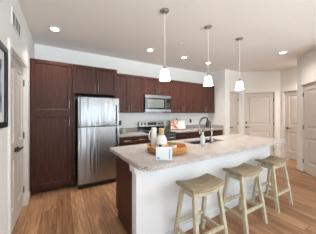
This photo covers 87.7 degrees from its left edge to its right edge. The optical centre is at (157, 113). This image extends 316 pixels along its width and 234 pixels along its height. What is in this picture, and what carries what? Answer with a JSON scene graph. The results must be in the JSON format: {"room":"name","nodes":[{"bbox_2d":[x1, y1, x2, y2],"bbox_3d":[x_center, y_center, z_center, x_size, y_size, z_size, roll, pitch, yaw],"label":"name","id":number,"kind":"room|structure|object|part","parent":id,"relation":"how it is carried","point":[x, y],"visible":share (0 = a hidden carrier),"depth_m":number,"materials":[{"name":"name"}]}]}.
{"room":"kitchen","nodes":[
{"label":"kitchen","id":0,"kind":"room"},
{"bbox_2d":[0,0,34,233],"bbox_3d":[-0.323,0.000,-0.478,0.120,2.740,8.500,0,0,-30],"label":"wall","id":1,"kind":"structure","parent":0,"point":[25,46],"depth_m":1.64,"materials":[{"name":"paint"}]},
{"bbox_2d":[0,40,7,128],"bbox_3d":[-1.146,-0.233,1.088,0.037,0.705,0.935,0,0,-30],"label":"framed picture","id":2,"kind":"object","parent":1,"relation":"attached to","point":[3,50],"visible":1,"depth_m":1.44},
{"bbox_2d":[0,59,1,112],"bbox_3d":[-1.145,-0.233,1.089,0.002,0.445,0.695,0,0,-30],"label":"print","id":3,"kind":"object","parent":2,"relation":"attached to","point":[0,59],"depth_m":1.37},
{"bbox_2d":[11,7,20,39],"bbox_3d":[-1.647,-1.038,1.916,0.008,0.185,0.420,0,0,-30],"label":"air vent","id":4,"kind":"object","parent":1,"relation":"in","point":[15,22],"visible":1,"depth_m":1.86,"materials":[{"name":"metal"}]},
{"bbox_2d":[7,37,27,233],"bbox_3d":[-1.752,0.312,2.046,0.102,2.115,1.050,0,0,-30],"label":"door","id":5,"kind":"structure","parent":1,"relation":"in","point":[17,129],"depth_m":2.07,"materials":[{"name":"paint"}]},
{"bbox_2d":[35,44,206,112],"bbox_3d":[-0.386,0.000,4.477,5.010,2.740,0.120,0,0,-30],"label":"wall","id":6,"kind":"structure","parent":0,"point":[123,66],"depth_m":4.02,"materials":[{"name":"paint"}]},
{"bbox_2d":[72,64,116,97],"bbox_3d":[-1.355,-0.651,3.472,0.834,0.538,0.633,0,0,-30],"label":"upper cabinet","id":7,"kind":"object","parent":6,"relation":"attached to","point":[87,81],"visible":0.97,"depth_m":3.22,"materials":[{"name":"brown wood"}]},
{"bbox_3d":[-1.396,-0.651,3.134,0.415,0.529,0.020,0,0,-30],"label":"door","id":8,"kind":"part","parent":7,"relation":"part of","materials":[{"name":"brown wood"}]},
{"bbox_3d":[-1.037,-0.651,3.344,0.409,0.529,0.020,0,0,-30],"label":"door","id":9,"kind":"part","parent":7,"relation":"part of","materials":[{"name":"brown wood"}]},
{"bbox_2d":[111,73,143,112],"bbox_3d":[-0.741,-0.471,3.987,0.738,0.898,0.363,0,0,-30],"label":"upper cabinet","id":10,"kind":"object","parent":6,"relation":"attached to","point":[130,88],"visible":0.73,"depth_m":3.87,"materials":[{"name":"brown wood"}]},
{"bbox_3d":[-0.832,-0.470,3.776,0.366,0.892,0.020,0,0,-30],"label":"door","id":11,"kind":"part","parent":10,"relation":"part of","materials":[{"name":"brown wood"}]},
{"bbox_3d":[-0.512,-0.470,3.963,0.366,0.892,0.020,0,0,-30],"label":"door","id":12,"kind":"part","parent":10,"relation":"part of","materials":[{"name":"brown wood"}]},
{"bbox_2d":[119,127,137,131],"bbox_3d":[-0.827,0.407,4.136,0.689,0.098,0.020,0,0,-30],"label":"backsplash","id":13,"kind":"structure","parent":6,"relation":"attached to","point":[135,128],"depth_m":4.17,"materials":[{"name":"stone"}]},
{"bbox_2d":[144,77,169,95],"bbox_3d":[-0.090,-0.695,4.368,0.762,0.450,0.363,0,0,-30],"label":"upper cabinet","id":14,"kind":"object","parent":6,"relation":"attached to","point":[152,86],"visible":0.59,"depth_m":4.23,"materials":[{"name":"brown wood"}]},
{"bbox_3d":[-0.186,-0.694,4.154,0.378,0.444,0.020,0,0,-30],"label":"door","id":15,"kind":"part","parent":14,"relation":"part of","materials":[{"name":"brown wood"}]},
{"bbox_2d":[144,95,170,111],"bbox_3d":[-0.070,-0.254,4.333,0.758,0.424,0.443,0,0,-30],"label":"microwave","id":16,"kind":"object","parent":14,"relation":"attached to","point":[152,103],"visible":0.96,"depth_m":4.16,"materials":[{"name":"silver metal"}]},
{"bbox_3d":[-0.064,-0.254,4.160,0.593,0.276,0.040,0,0,-30],"label":"door","id":17,"kind":"part","parent":16,"relation":"part of","materials":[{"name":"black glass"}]},
{"bbox_3d":[0.265,-0.254,4.352,0.160,0.276,0.040,0,0,-30],"label":"control panel","id":18,"kind":"part","parent":16,"relation":"part of","materials":[{"name":"black glass"}]},
{"bbox_3d":[0.144,-0.694,4.346,0.378,0.444,0.020,0,0,-30],"label":"door","id":19,"kind":"part","parent":14,"relation":"part of","materials":[{"name":"brown wood"}]},
{"bbox_2d":[119,113,207,127],"bbox_3d":[0.278,0.220,4.792,3.295,0.500,0.004,0,0,-30],"label":"backsplash","id":20,"kind":"structure","parent":6,"relation":"attached to","point":[128,120],"depth_m":4.67,"materials":[{"name":"tile"}]},
{"bbox_2d":[163,80,193,112],"bbox_3d":[0.626,-0.471,4.786,0.888,0.898,0.363,0,0,-30],"label":"upper cabinet","id":21,"kind":"object","parent":6,"relation":"attached to","point":[181,92],"visible":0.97,"depth_m":4.64,"materials":[{"name":"brown wood"}]},
{"bbox_3d":[0.503,-0.470,4.556,0.441,0.892,0.020,0,0,-30],"label":"door","id":22,"kind":"part","parent":21,"relation":"part of","materials":[{"name":"brown wood"}]},
{"bbox_3d":[0.887,-0.470,4.780,0.441,0.892,0.020,0,0,-30],"label":"door","id":23,"kind":"part","parent":21,"relation":"part of","materials":[{"name":"brown wood"}]},
{"bbox_2d":[164,124,223,129],"bbox_3d":[1.075,0.407,4.890,1.821,0.098,0.638,0,0,-30],"label":"backsplash","id":24,"kind":"structure","parent":6,"relation":"attached to","point":[202,125],"depth_m":5.25,"materials":[{"name":"stone"}]},
{"bbox_2d":[194,83,213,112],"bbox_3d":[1.383,-0.471,5.228,0.858,0.898,0.363,0,0,-30],"label":"upper cabinet","id":25,"kind":"object","parent":6,"relation":"attached to","point":[203,95],"visible":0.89,"depth_m":5.07,"materials":[{"name":"brown wood"}]},
{"bbox_3d":[1.266,-0.470,5.002,0.426,0.892,0.020,0,0,-30],"label":"door","id":26,"kind":"part","parent":25,"relation":"part of","materials":[{"name":"brown wood"}]},
{"bbox_3d":[1.637,-0.470,5.219,0.426,0.892,0.020,0,0,-30],"label":"door","id":27,"kind":"part","parent":25,"relation":"part of","materials":[{"name":"brown wood"}]},
{"bbox_2d":[12,158,315,233],"bbox_3d":[2.513,1.420,1.150,6.900,0.100,9.050,0,0,-30],"label":"floor","id":28,"kind":"structure","parent":0,"point":[69,210],"depth_m":2.28,"materials":[{"name":"brown wood"}]},
{"bbox_2d":[30,58,74,194],"bbox_3d":[-1.965,0.225,3.115,0.660,2.290,0.633,0,0,-30],"label":"pantry cabinet","id":29,"kind":"object","parent":28,"relation":"on","point":[52,99],"visible":1,"depth_m":2.87,"materials":[{"name":"brown wood"}]},
{"bbox_3d":[-1.847,-0.466,2.870,0.603,0.901,0.020,0,0,-30],"label":"door","id":30,"kind":"part","parent":29,"relation":"part of","materials":[{"name":"brown wood"}]},
{"bbox_3d":[-1.847,0.627,2.870,0.603,1.265,0.020,0,0,-30],"label":"door","id":31,"kind":"part","parent":29,"relation":"part of","materials":[{"name":"brown wood"}]},
{"bbox_3d":[-1.714,0.496,3.297,0.042,1.748,0.573,0,0,-30],"label":"panel","id":32,"kind":"part","parent":29,"relation":"part of","materials":[{"name":"brown wood"}]},
{"bbox_2d":[75,96,118,189],"bbox_3d":[-1.267,0.525,3.397,0.750,1.690,0.755,0,0,-30],"label":"refrigerator","id":33,"kind":"object","parent":28,"relation":"on","point":[96,119],"visible":0.83,"depth_m":3.10,"materials":[{"name":"silver metal"}]},
{"bbox_3d":[-1.111,0.764,3.129,0.750,1.032,0.024,0,0,-30],"label":"fridge door","id":34,"kind":"part","parent":33,"relation":"part of","materials":[{"name":"silver metal"}]},
{"bbox_3d":[-1.111,-0.034,3.129,0.750,0.543,0.024,0,0,-30],"label":"freezer door","id":35,"kind":"part","parent":33,"relation":"part of","materials":[{"name":"silver metal"}]},
{"bbox_2d":[119,135,147,145],"bbox_3d":[-0.668,0.933,3.863,0.683,0.874,0.651,0,0,-30],"label":"base cabinet","id":36,"kind":"object","parent":28,"relation":"on","point":[123,141],"visible":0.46,"depth_m":3.61,"materials":[{"name":"brown wood"}]},
{"bbox_3d":[-0.674,0.581,3.536,0.336,0.158,0.023,0,0,-30],"label":"drawer","id":37,"kind":"part","parent":36,"relation":"part of","materials":[{"name":"brown wood"}]},
{"bbox_2d":[119,127,148,136],"bbox_3d":[-0.670,0.426,3.867,0.689,0.137,0.643,0,0,-30],"label":"countertop","id":38,"kind":"structure","parent":36,"relation":"on","point":[123,132],"depth_m":3.99,"materials":[{"name":"stone"}]},
{"bbox_3d":[-0.380,0.581,3.708,0.337,0.158,0.023,0,0,-30],"label":"drawer","id":39,"kind":"part","parent":36,"relation":"part of","materials":[{"name":"brown wood"}]},
{"bbox_2d":[138,121,175,142],"bbox_3d":[-0.020,0.771,4.198,0.758,1.138,0.701,0,0,-30],"label":"range","id":40,"kind":"object","parent":28,"relation":"on","point":[143,126],"visible":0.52,"depth_m":4.28,"materials":[{"name":"silver metal"}]},
{"bbox_3d":[-0.175,0.271,4.464,0.758,0.138,0.084,0,0,-30],"label":"control panel","id":41,"kind":"part","parent":40,"relation":"part of","materials":[{"name":"silver metal"}]},
{"bbox_2d":[139,130,174,133],"bbox_3d":[-0.016,0.463,4.192,0.758,0.021,0.545,0,0,-30],"label":"cooktop","id":42,"kind":"object","parent":40,"relation":"in","point":[145,131],"depth_m":4.18,"materials":[{"name":"black glass"}]},
{"bbox_3d":[0.115,0.831,3.968,0.752,0.578,0.046,0,0,-30],"label":"oven door","id":43,"kind":"part","parent":40,"relation":"part of","materials":[{"name":"silver metal"}]},
{"bbox_3d":[0.114,0.506,3.969,0.758,0.058,0.048,0,0,-30],"label":"trim","id":44,"kind":"part","parent":40,"relation":"part of","materials":[{"name":"silver metal"}]},
{"bbox_2d":[176,131,200,139],"bbox_3d":[0.689,0.933,4.656,0.911,0.874,0.651,0,0,-30],"label":"base cabinet","id":45,"kind":"object","parent":28,"relation":"on","point":[189,135],"visible":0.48,"depth_m":4.38,"materials":[{"name":"brown wood"}]},
{"bbox_3d":[0.633,0.581,4.301,0.451,0.158,0.023,0,0,-30],"label":"drawer","id":46,"kind":"part","parent":45,"relation":"part of","materials":[{"name":"brown wood"}]},
{"bbox_2d":[164,124,223,132],"bbox_3d":[1.077,0.426,4.887,1.821,0.137,0.643,0,0,-30],"label":"countertop","id":47,"kind":"structure","parent":45,"relation":"on","point":[189,128],"depth_m":5.07,"materials":[{"name":"stone"}]},
{"bbox_3d":[0.556,0.290,4.737,0.400,0.329,0.210,0,0,-22],"label":"cookbook stand","id":48,"kind":"object","parent":47,"relation":"on","visible":0},
{"bbox_2d":[170,120,185,128],"bbox_3d":[0.566,0.307,4.711,0.480,0.260,0.084,0,0,-22],"label":"cookbook","id":49,"kind":"object","parent":48,"relation":"on","point":[174,124],"visible":0.96,"depth_m":4.69,"materials":[{"name":"white paper"}]},
{"bbox_3d":[1.026,0.581,4.530,0.450,0.158,0.023,0,0,-30],"label":"drawer","id":50,"kind":"part","parent":45,"relation":"part of","materials":[{"name":"brown wood"}]},
{"bbox_2d":[116,141,270,233],"bbox_3d":[0.721,0.933,2.623,2.732,0.874,0.786,0,0,-32],"label":"kitchen island","id":51,"kind":"object","parent":28,"relation":"on","point":[146,201],"visible":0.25,"depth_m":1.89,"materials":[{"name":"paint"}]},
{"bbox_3d":[-0.391,0.933,1.970,0.020,0.874,0.629,0,0,-32],"label":"panel","id":52,"kind":"part","parent":51,"relation":"part of","materials":[{"name":"brown wood"}]},
{"bbox_3d":[0.899,0.533,2.341,2.732,0.074,0.120,0,0,-32],"label":"cap trim","id":53,"kind":"part","parent":51,"relation":"part of","materials":[{"name":"paint"}]},
{"bbox_2d":[110,134,285,170],"bbox_3d":[0.808,0.475,2.544,2.830,0.039,1.010,0,0,-32],"label":"island countertop","id":54,"kind":"structure","parent":51,"relation":"on","point":[138,156],"depth_m":2.04,"materials":[{"name":"stone"}]},
{"bbox_2d":[156,147,171,160],"bbox_3d":[0.059,0.393,1.619,0.160,0.126,0.039,0,0,2],"label":"box","id":55,"kind":"object","parent":54,"relation":"on","point":[162,153],"visible":1,"depth_m":1.60,"materials":[{"name":"white cardboard"}]},
{"bbox_2d":[147,142,186,154],"bbox_3d":[0.107,0.417,1.997,0.489,0.076,0.482,0,0,-30],"label":"serving tray","id":56,"kind":"object","parent":54,"relation":"on","point":[181,148],"visible":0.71,"depth_m":1.85,"materials":[{"name":"brown wicker"}]},
{"bbox_2d":[149,127,156,147],"bbox_3d":[-0.067,0.309,2.071,0.113,0.268,0.076,0,0,-30],"label":"pitcher","id":57,"kind":"object","parent":56,"relation":"on","point":[153,131],"visible":0.86,"depth_m":2.05,"materials":[{"name":"white ceramic"}]},
{"bbox_2d":[156,128,166,146],"bbox_3d":[0.042,0.309,1.999,0.138,0.268,0.138,0,0,-30],"label":"vase","id":58,"kind":"object","parent":56,"relation":"on","point":[161,139],"visible":0.77,"depth_m":1.96,"materials":[{"name":"white ceramic"}]},
{"bbox_2d":[170,142,176,148],"bbox_3d":[0.186,0.389,1.933,0.084,0.107,0.085,0,0,-30],"label":"succulent","id":59,"kind":"object","parent":56,"relation":"on","point":[173,145],"visible":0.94,"depth_m":1.91,"materials":[{"name":"green plant"}]},
{"bbox_2d":[186,140,215,143],"bbox_3d":[0.754,0.598,2.788,0.720,0.204,0.370,0,0,-32],"label":"sink","id":60,"kind":"object","parent":54,"relation":"in","point":[206,141],"visible":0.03,"depth_m":2.97,"materials":[{"name":"silver metal"}]},
{"bbox_2d":[200,129,204,145],"bbox_3d":[0.635,0.335,2.336,0.066,0.238,0.071,0,0,20],"label":"soap bottle","id":61,"kind":"object","parent":54,"relation":"on","point":[202,137],"visible":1,"depth_m":2.31,"materials":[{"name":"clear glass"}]},
{"bbox_2d":[198,117,215,143],"bbox_3d":[0.787,0.252,2.653,0.116,0.408,0.296,0,0,-32],"label":"faucet","id":62,"kind":"object","parent":54,"relation":"on","point":[207,121],"visible":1,"depth_m":2.58,"materials":[{"name":"silver metal"}]},
{"bbox_3d":[0.759,0.222,2.641,0.025,0.348,0.275,0,0,-32],"label":"spout","id":63,"kind":"part","parent":62,"relation":"part of","materials":[{"name":"silver metal"}]},
{"bbox_3d":[0.903,1.325,2.348,2.715,0.090,0.113,0,0,-32],"label":"baseboard","id":64,"kind":"part","parent":51,"relation":"part of","materials":[{"name":"paint"}]},
{"bbox_2d":[173,173,227,233],"bbox_3d":[0.442,1.032,1.712,0.450,0.676,0.385,0,0,-30],"label":"bar stool","id":65,"kind":"object","parent":28,"relation":"on","point":[204,185],"visible":1,"depth_m":1.69,"materials":[{"name":"brown wood"}]},
{"bbox_3d":[0.216,1.054,1.732,0.143,0.632,0.050,0,0,35],"label":"leg","id":66,"kind":"part","parent":65,"relation":"part of","materials":[{"name":"brown wood"}]},
{"bbox_3d":[0.348,1.054,1.505,0.050,0.632,0.143,0,0,-6],"label":"leg","id":67,"kind":"part","parent":65,"relation":"part of","materials":[{"name":"brown wood"}]},
{"bbox_3d":[0.442,0.724,1.712,0.444,0.060,0.260,0,0,-30],"label":"seat","id":68,"kind":"part","parent":65,"relation":"part of","materials":[{"name":"brown wood"}]},
{"bbox_3d":[0.535,1.054,1.919,0.050,0.632,0.143,0,0,-6],"label":"leg","id":69,"kind":"part","parent":65,"relation":"part of","materials":[{"name":"brown wood"}]},
{"bbox_3d":[0.668,1.054,1.692,0.143,0.632,0.050,0,0,35],"label":"leg","id":70,"kind":"part","parent":65,"relation":"part of","materials":[{"name":"brown wood"}]},
{"bbox_2d":[201,130,222,136],"bbox_3d":[1.472,0.933,5.114,0.896,0.874,0.651,0,0,-30],"label":"base cabinet","id":71,"kind":"object","parent":28,"relation":"on","point":[215,132],"visible":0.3,"depth_m":4.88,"materials":[{"name":"brown wood"}]},
{"bbox_3d":[1.420,0.581,4.760,0.444,0.158,0.023,0,0,-30],"label":"drawer","id":72,"kind":"part","parent":71,"relation":"part of","materials":[{"name":"brown wood"}]},
{"bbox_3d":[1.806,0.581,4.986,0.442,0.158,0.023,0,0,-30],"label":"drawer","id":73,"kind":"part","parent":71,"relation":"part of","materials":[{"name":"brown wood"}]},
{"bbox_2d":[219,163,267,233],"bbox_3d":[1.088,1.032,2.112,0.450,0.676,0.385,0,0,-30],"label":"bar stool","id":74,"kind":"object","parent":28,"relation":"on","point":[245,171],"visible":0.95,"depth_m":2.06,"materials":[{"name":"brown wood"}]},
{"bbox_3d":[0.862,1.054,2.133,0.143,0.632,0.050,0,0,35],"label":"leg","id":75,"kind":"part","parent":74,"relation":"part of","materials":[{"name":"brown wood"}]},
{"bbox_3d":[1.181,1.054,2.319,0.050,0.632,0.143,0,0,-6],"label":"leg","id":76,"kind":"part","parent":74,"relation":"part of","materials":[{"name":"brown wood"}]},
{"bbox_3d":[1.088,0.724,2.112,0.444,0.060,0.260,0,0,-30],"label":"seat","id":77,"kind":"part","parent":74,"relation":"part of","materials":[{"name":"brown wood"}]},
{"bbox_3d":[0.995,1.054,1.905,0.050,0.632,0.143,0,0,-6],"label":"leg","id":78,"kind":"part","parent":74,"relation":"part of","materials":[{"name":"brown wood"}]},
{"bbox_3d":[1.314,1.054,2.092,0.143,0.632,0.050,0,0,35],"label":"leg","id":79,"kind":"part","parent":74,"relation":"part of","materials":[{"name":"brown wood"}]},
{"bbox_2d":[251,155,292,213],"bbox_3d":[1.744,1.032,2.525,0.450,0.676,0.385,0,0,-30],"label":"bar stool","id":80,"kind":"object","parent":28,"relation":"on","point":[273,162],"visible":0.99,"depth_m":2.48,"materials":[{"name":"brown wood"}]},
{"bbox_3d":[1.518,1.054,2.545,0.143,0.632,0.050,0,0,35],"label":"leg","id":81,"kind":"part","parent":80,"relation":"part of","materials":[{"name":"brown wood"}]},
{"bbox_3d":[1.838,1.054,2.732,0.050,0.632,0.143,0,0,-6],"label":"leg","id":82,"kind":"part","parent":80,"relation":"part of","materials":[{"name":"brown wood"}]},
{"bbox_3d":[1.744,0.724,2.525,0.444,0.060,0.260,0,0,-30],"label":"seat","id":83,"kind":"part","parent":80,"relation":"part of","materials":[{"name":"brown wood"}]},
{"bbox_3d":[1.651,1.054,2.318,0.050,0.632,0.143,0,0,-6],"label":"leg","id":84,"kind":"part","parent":80,"relation":"part of","materials":[{"name":"brown wood"}]},
{"bbox_3d":[1.970,1.054,2.505,0.143,0.632,0.050,0,0,35],"label":"leg","id":85,"kind":"part","parent":80,"relation":"part of","materials":[{"name":"brown wood"}]},
{"bbox_2d":[18,0,315,72],"bbox_3d":[2.513,-1.420,1.150,6.900,0.100,9.050,0,0,-30],"label":"ceiling","id":86,"kind":"structure","parent":0,"point":[122,29],"depth_m":2.71,"materials":[{"name":"paint"}]},
{"bbox_2d":[48,26,61,31],"bbox_3d":[-1.671,-1.364,2.661,0.190,0.012,0.190,0,0,-30],"label":"recessed light","id":87,"kind":"object","parent":86,"relation":"in","point":[52,28],"visible":1,"depth_m":2.65,"materials":[{"name":"paint"}]},
{"bbox_2d":[160,8,169,80],"bbox_3d":[0.090,-0.907,2.184,0.144,0.926,0.144,0,0,-30],"label":"pendant light","id":88,"kind":"object","parent":86,"relation":"hanging from","point":[164,75],"visible":1,"depth_m":2.14,"materials":[{"name":"white glass"}]},
{"bbox_3d":[0.090,-0.516,2.184,0.144,0.144,0.144,0,0,-30],"label":"lamp shade","id":89,"kind":"part","parent":88,"relation":"part of","materials":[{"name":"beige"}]},
{"bbox_2d":[203,25,212,85],"bbox_3d":[0.790,-0.907,2.593,0.144,0.926,0.144,0,0,-30],"label":"pendant light","id":90,"kind":"object","parent":86,"relation":"hanging from","point":[208,79],"visible":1,"depth_m":2.55,"materials":[{"name":"white glass"}]},
{"bbox_3d":[0.790,-0.516,2.593,0.144,0.144,0.144,0,0,-30],"label":"lamp shade","id":91,"kind":"part","parent":90,"relation":"part of","materials":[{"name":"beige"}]},
{"bbox_2d":[235,37,243,89],"bbox_3d":[1.489,-0.907,3.001,0.144,0.926,0.144,0,0,-30],"label":"pendant light","id":92,"kind":"object","parent":86,"relation":"hanging from","point":[239,85],"visible":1,"depth_m":2.98,"materials":[{"name":"white glass"}]},
{"bbox_3d":[1.489,-0.516,3.001,0.144,0.144,0.144,0,0,-30],"label":"lamp shade","id":93,"kind":"part","parent":92,"relation":"part of","materials":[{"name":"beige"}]},
{"bbox_3d":[1.489,-0.993,3.001,0.007,0.715,0.007,0,0,37],"label":"rod","id":94,"kind":"part","parent":92,"relation":"part of","materials":[{"name":"paint"}]},
{"bbox_2d":[208,69,227,134],"bbox_3d":[1.929,0.000,5.360,0.119,2.740,0.690,0,0,-30],"label":"wall","id":95,"kind":"structure","parent":0,"point":[219,78],"depth_m":5.18,"materials":[{"name":"paint"}]},
{"bbox_2d":[228,70,239,92],"bbox_3d":[2.399,0.000,5.305,0.635,2.740,0.120,0,0,-30],"label":"wall","id":96,"kind":"structure","parent":0,"point":[233,76],"depth_m":5.21,"materials":[{"name":"paint"}]},
{"bbox_2d":[228,90,239,133],"bbox_3d":[2.425,0.315,5.274,0.570,2.110,0.102,0,0,-30],"label":"door","id":97,"kind":"structure","parent":96,"relation":"in","point":[233,98],"depth_m":5.29,"materials":[{"name":"paint"}]},
{"bbox_2d":[240,70,279,153],"bbox_3d":[3.273,0.000,5.329,1.153,2.740,0.120,0,0,15],"label":"wall","id":98,"kind":"structure","parent":0,"point":[269,79],"depth_m":5.24,"materials":[{"name":"paint"}]},
{"bbox_2d":[242,90,276,156],"bbox_3d":[3.243,0.315,5.296,0.990,2.110,0.102,0,0,15],"label":"door","id":99,"kind":"structure","parent":98,"relation":"in","point":[259,108],"depth_m":5.29,"materials":[{"name":"paint"}]},
{"bbox_2d":[280,67,296,159],"bbox_3d":[4.271,0.000,4.465,0.120,2.740,1.600,0,0,-30],"label":"wall","id":100,"kind":"structure","parent":0,"point":[288,77],"depth_m":5.01,"materials":[{"name":"paint"}]},
{"bbox_2d":[282,88,296,159],"bbox_3d":[4.075,0.315,4.721,0.102,2.110,0.890,0,0,-30],"label":"door","id":101,"kind":"structure","parent":100,"relation":"in","point":[289,96],"depth_m":4.95,"materials":[{"name":"paint"}]},
{"bbox_2d":[297,48,315,164],"bbox_3d":[3.378,0.000,3.500,0.120,2.740,1.244,0,0,15],"label":"wall","id":102,"kind":"structure","parent":0,"point":[306,64],"depth_m":3.85,"materials":[{"name":"paint"}]},
{"bbox_2d":[299,78,315,177],"bbox_3d":[3.343,0.315,3.522,0.102,2.110,0.950,0,0,15],"label":"door","id":103,"kind":"structure","parent":102,"relation":"in","point":[307,89],"depth_m":3.76,"materials":[{"name":"paint"}]}
]}

